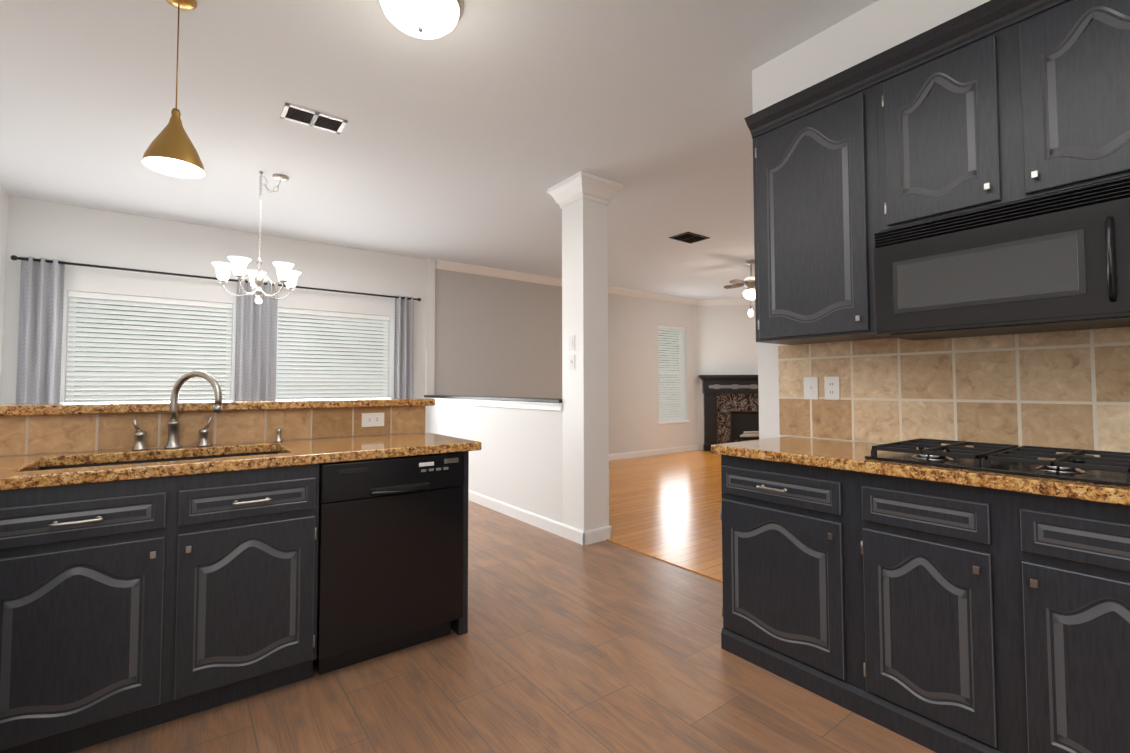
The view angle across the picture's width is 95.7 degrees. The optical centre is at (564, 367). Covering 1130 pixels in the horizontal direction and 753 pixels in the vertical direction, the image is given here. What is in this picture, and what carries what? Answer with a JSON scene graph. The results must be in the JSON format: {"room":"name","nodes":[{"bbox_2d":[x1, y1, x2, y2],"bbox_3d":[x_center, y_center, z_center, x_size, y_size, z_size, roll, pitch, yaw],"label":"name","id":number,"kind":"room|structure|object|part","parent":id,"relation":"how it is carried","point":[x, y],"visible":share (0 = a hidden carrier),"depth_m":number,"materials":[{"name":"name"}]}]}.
{"room":"kitchen","nodes":[
{"label":"kitchen","id":0,"kind":"room"},
{"bbox_2d":[0,0,877,299],"bbox_3d":[1.840,-1.496,4.285,10.640,0.100,8.040,1,-3,-37],"label":"ceiling","id":1,"kind":"structure","parent":0,"point":[478,132],"depth_m":3.06,"materials":[{"name":"grey paint"}]},
{"bbox_2d":[141,0,205,177],"bbox_3d":[-1.584,-1.164,2.088,0.208,0.712,0.208,1,-3,-37],"label":"light","id":2,"kind":"object","parent":1,"relation":"hanging from","point":[171,150],"visible":1,"depth_m":2.07,"materials":[{"name":"gold metal"}]},
{"bbox_2d":[212,171,300,303],"bbox_3d":[-2.270,-0.961,3.805,0.577,0.988,0.558,1,-3,-37],"label":"chandelier","id":3,"kind":"object","parent":1,"relation":"hanging from","point":[286,274],"visible":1,"depth_m":3.72,"materials":[{"name":"white glass"}]},
{"bbox_2d":[280,102,346,133],"bbox_3d":[-1.496,-1.480,3.053,0.330,0.010,0.190,1,-3,-37],"label":"ceiling vent","id":4,"kind":"object","parent":1,"relation":"in","point":[307,117],"visible":1,"depth_m":3.04,"materials":[{"name":"white plastic"}]},
{"bbox_2d":[377,0,463,38],"bbox_3d":[-0.596,-1.452,2.113,0.350,0.139,0.350,1,-3,-37],"label":"kitchen ceiling light","id":5,"kind":"object","parent":1,"relation":"attached to","point":[427,19],"visible":1,"depth_m":2.08,"materials":[{"name":"white glass"}]},
{"bbox_2d":[669,232,709,243],"bbox_3d":[1.338,-1.395,5.505,0.360,0.010,0.260,1,-3,-37],"label":"ceiling vent","id":6,"kind":"object","parent":1,"relation":"in","point":[689,237],"visible":1,"depth_m":5.49,"materials":[{"name":"grey metal"}]},
{"bbox_2d":[724,260,754,299],"bbox_3d":[2.364,-1.117,6.551,0.700,0.492,0.704,1,-3,-37],"label":"room ceiling fan","id":7,"kind":"object","parent":1,"relation":"hanging from","point":[749,291],"visible":0.73,"depth_m":6.49,"materials":[{"name":"silver metal"}]},
{"bbox_2d":[748,300,753,316],"bbox_3d":[3.163,-1.073,8.718,0.100,0.425,0.097,1,-3,-37],"label":"pendant light","id":8,"kind":"object","parent":1,"relation":"hanging from","point":[750,313],"visible":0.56,"depth_m":8.69,"materials":[{"name":"white glass"}]},
{"bbox_2d":[0,0,989,453],"bbox_3d":[1.843,-0.057,4.232,10.640,2.780,8.040,1,-3,-37],"label":"wall","id":9,"kind":"structure","parent":0,"point":[474,334],"depth_m":5.89,"materials":[{"name":"white paint"}]},
{"bbox_2d":[65,291,232,402],"bbox_3d":[-3.889,0.092,4.849,1.300,1.510,0.175,1,-3,-37],"label":"window blind","id":10,"kind":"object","parent":9,"relation":"in","point":[81,386],"depth_m":4.80,"materials":[{"name":"white plastic"}]},
{"bbox_2d":[10,255,420,402],"bbox_3d":[-3.176,0.233,5.227,3.484,2.252,0.122,1,-3,-37],"label":"curtains","id":11,"kind":"object","parent":9,"relation":"attached to","point":[41,299],"visible":0.5,"depth_m":4.99,"materials":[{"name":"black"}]},
{"bbox_3d":[-4.404,0.202,4.281,0.260,2.250,0.076,1,-3,-37],"label":"curtain panel","id":12,"kind":"part","parent":11,"relation":"part of","materials":[{"name":"fabric"}]},
{"bbox_3d":[-3.154,0.234,5.214,0.360,2.250,0.076,1,-3,-37],"label":"curtain panel","id":13,"kind":"part","parent":11,"relation":"part of","materials":[{"name":"fabric"}]},
{"bbox_3d":[-1.929,0.265,6.130,0.240,2.250,0.077,1,-3,-37],"label":"curtain panel","id":14,"kind":"part","parent":11,"relation":"part of","materials":[{"name":"fabric"}]},
{"bbox_2d":[276,308,389,399],"bbox_3d":[-2.615,0.124,5.800,1.300,1.510,0.175,1,-3,-37],"label":"window blind","id":15,"kind":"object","parent":9,"relation":"in","point":[306,378],"depth_m":5.78,"materials":[{"name":"white plastic"}]},
{"bbox_2d":[436,260,754,544],"bbox_3d":[1.855,-0.057,4.241,10.430,2.780,7.800,1,-3,-37],"label":"molding","id":16,"kind":"structure","parent":9,"relation":"attached to","point":[581,537],"depth_m":6.82,"materials":[{"name":"white wood"}]},
{"bbox_2d":[657,325,690,423],"bbox_3d":[1.896,0.120,9.171,0.840,1.730,0.175,1,-3,-37],"label":"living room window","id":17,"kind":"structure","parent":9,"relation":"in","point":[667,391],"depth_m":9.17,"materials":[{"name":"white plastic"}]},
{"bbox_2d":[745,56,893,344],"bbox_3d":[1.240,-0.688,2.423,0.345,1.110,0.575,1,-3,-37],"label":"upper cabinet","id":18,"kind":"object","parent":9,"relation":"attached to","point":[816,151],"depth_m":2.29,"materials":[{"name":"grey paint"}]},
{"bbox_2d":[778,327,1129,456],"bbox_3d":[2.103,0.076,1.530,0.010,0.485,3.130,1,-3,-37],"label":"backsplash","id":19,"kind":"structure","parent":9,"relation":"attached to","point":[1070,389],"depth_m":2.10,"materials":[{"name":"beige tile"}]},
{"bbox_2d":[804,377,817,399],"bbox_3d":[1.261,0.106,2.633,0.016,0.115,0.072,1,-3,-37],"label":"light switch","id":20,"kind":"object","parent":19,"relation":"attached to","point":[810,383],"depth_m":2.63,"materials":[{"name":"white plastic"}]},
{"bbox_2d":[824,377,839,399],"bbox_3d":[1.329,0.102,2.549,0.008,0.115,0.072,1,-3,-37],"label":"outlet","id":21,"kind":"object","parent":19,"relation":"attached to","point":[832,388],"depth_m":2.55,"materials":[{"name":"white plastic"}]},
{"bbox_2d":[876,0,1129,231],"bbox_3d":[1.662,-0.917,1.865,0.345,0.695,0.837,1,-3,-37],"label":"upper cabinet","id":22,"kind":"object","parent":9,"relation":"attached to","point":[990,103],"depth_m":1.78,"materials":[{"name":"grey paint"}]},
{"bbox_2d":[873,176,1129,339],"bbox_3d":[1.620,-0.341,1.810,0.441,0.414,0.826,1,-3,-37],"label":"over-the-range microwave","id":23,"kind":"object","parent":22,"relation":"attached to","point":[1056,261],"visible":1,"depth_m":1.70,"materials":[{"name":"black"}]},
{"bbox_2d":[69,500,935,752],"bbox_3d":[-0.829,1.294,2.184,3.965,0.060,8.040,1,-3,-37],"label":"floor","id":24,"kind":"structure","parent":0,"point":[563,645],"depth_m":2.00,"materials":[{"name":"brown wood"}]},
{"bbox_2d":[0,489,23,722],"bbox_3d":[-2.211,0.805,1.525,0.680,0.872,0.631,1,-3,-37],"label":"base cabinet","id":25,"kind":"object","parent":24,"relation":"on","point":[11,501],"depth_m":1.53,"materials":[{"name":"grey paint"}]},
{"bbox_2d":[0,432,480,490],"bbox_3d":[-1.265,0.462,2.235,1.668,0.220,0.665,1,-3,-37],"label":"countertop","id":26,"kind":"structure","parent":25,"relation":"on","point":[30,471],"depth_m":2.06,"materials":[{"name":"brown stone"}]},
{"bbox_2d":[132,371,282,449],"bbox_3d":[-1.569,0.185,2.290,0.570,0.338,0.201,1,-3,-37],"label":"faucet set","id":27,"kind":"object","parent":26,"relation":"on","point":[173,423],"visible":1,"depth_m":2.24,"materials":[{"name":"silver metal"}]},
{"bbox_2d":[0,406,425,456],"bbox_3d":[-1.800,0.736,2.348,2.338,1.070,0.150,1,-3,-37],"label":"tiled wall","id":28,"kind":"structure","parent":24,"relation":"on","point":[41,434],"depth_m":2.34,"materials":[{"name":"beige tile"}]},
{"bbox_2d":[0,398,434,415],"bbox_3d":[-1.841,0.184,2.460,2.383,0.040,0.415,1,-3,-37],"label":"bar","id":29,"kind":"object","parent":28,"relation":"on","point":[18,409],"visible":1,"depth_m":2.35,"materials":[{"name":"brown stone"}]},
{"bbox_2d":[362,413,383,426],"bbox_3d":[-1.057,0.287,2.821,0.120,0.075,0.008,1,-3,-37],"label":"outlet","id":30,"kind":"object","parent":28,"relation":"attached to","point":[372,419],"visible":1,"depth_m":2.82,"materials":[{"name":"white plastic"}]},
{"bbox_2d":[313,452,463,674],"bbox_3d":[-0.900,0.837,2.451,0.617,0.872,0.645,1,-3,-37],"label":"dishwasher","id":31,"kind":"object","parent":24,"relation":"on","point":[390,557],"visible":0.94,"depth_m":2.19,"materials":[{"name":"black metal"}]},
{"bbox_2d":[424,395,562,523],"bbox_3d":[-0.819,0.836,5.226,0.190,1.078,2.830,1,-3,-37],"label":"wall","id":32,"kind":"structure","parent":24,"relation":"on","point":[516,460],"depth_m":4.68,"materials":[{"name":"white paint"}]},
{"bbox_2d":[547,171,622,530],"bbox_3d":[0.159,-0.060,4.055,0.426,2.780,0.446,1,-3,-37],"label":"post","id":33,"kind":"object","parent":24,"relation":"on","point":[582,199],"visible":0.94,"depth_m":3.96,"materials":[{"name":"white"}]},
{"bbox_2d":[569,355,574,369],"bbox_3d":[0.049,-0.043,3.978,0.016,0.115,0.072,1,-3,-37],"label":"light switch","id":34,"kind":"object","parent":33,"relation":"attached to","point":[572,357],"depth_m":3.97,"materials":[{"name":"white plastic"}]},
{"bbox_2d":[569,335,574,350],"bbox_3d":[0.051,-0.193,3.985,0.009,0.115,0.072,1,-3,-37],"label":"light switch","id":35,"kind":"object","parent":33,"relation":"attached to","point":[571,338],"depth_m":3.98,"materials":[{"name":"white plastic"}]},
{"bbox_2d":[720,455,847,708],"bbox_3d":[1.127,0.827,2.280,0.635,0.872,0.576,1,-3,-37],"label":"base cabinet","id":36,"kind":"object","parent":24,"relation":"on","point":[784,607],"depth_m":2.06,"materials":[{"name":"grey paint"}]},
{"bbox_2d":[844,470,1003,752],"bbox_3d":[1.430,0.811,1.874,0.635,0.872,0.437,1,-3,-37],"label":"base cabinet","id":37,"kind":"object","parent":24,"relation":"on","point":[938,617],"depth_m":1.68,"materials":[{"name":"grey paint"}]},
{"bbox_2d":[996,489,1129,752],"bbox_3d":[1.694,0.798,1.521,0.635,0.872,0.446,1,-3,-37],"label":"base cabinet","id":38,"kind":"object","parent":24,"relation":"on","point":[1063,564],"depth_m":1.42,"materials":[{"name":"grey paint"}]},
{"bbox_2d":[711,436,1129,505],"bbox_3d":[1.849,0.332,1.300,0.659,0.040,3.080,1,-3,-37],"label":"countertop","id":39,"kind":"structure","parent":38,"relation":"on","point":[839,454],"depth_m":1.75,"materials":[{"name":"brown stone"}]},
{"bbox_2d":[865,438,1129,486],"bbox_3d":[1.551,0.303,1.692,0.520,0.046,0.833,1,-3,-37],"label":"gas cooktop","id":40,"kind":"object","parent":39,"relation":"in","point":[1109,467],"visible":1,"depth_m":1.66,"materials":[{"name":"black metal"}]},
{"bbox_2d":[606,450,722,581],"bbox_3d":[3.426,1.400,5.360,6.695,0.066,8.040,1,-3,-37],"label":"floor","id":41,"kind":"structure","parent":0,"point":[665,507],"depth_m":4.95,"materials":[{"name":"brown wood"}]},
{"bbox_2d":[698,375,758,452],"bbox_3d":[3.390,0.819,9.153,1.900,1.385,0.418,0,-2,8],"label":"fireplace","id":42,"kind":"object","parent":41,"relation":"on","point":[731,408],"visible":0.52,"depth_m":9.34,"materials":[{"name":"black"}]},
{"label":"outside","id":43,"kind":"structure","parent":0,"visible":0},
{"bbox_2d":[74,298,679,416],"bbox_3d":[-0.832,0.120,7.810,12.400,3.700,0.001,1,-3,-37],"label":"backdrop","id":44,"kind":"structure","parent":43,"point":[225,347],"depth_m":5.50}
]}

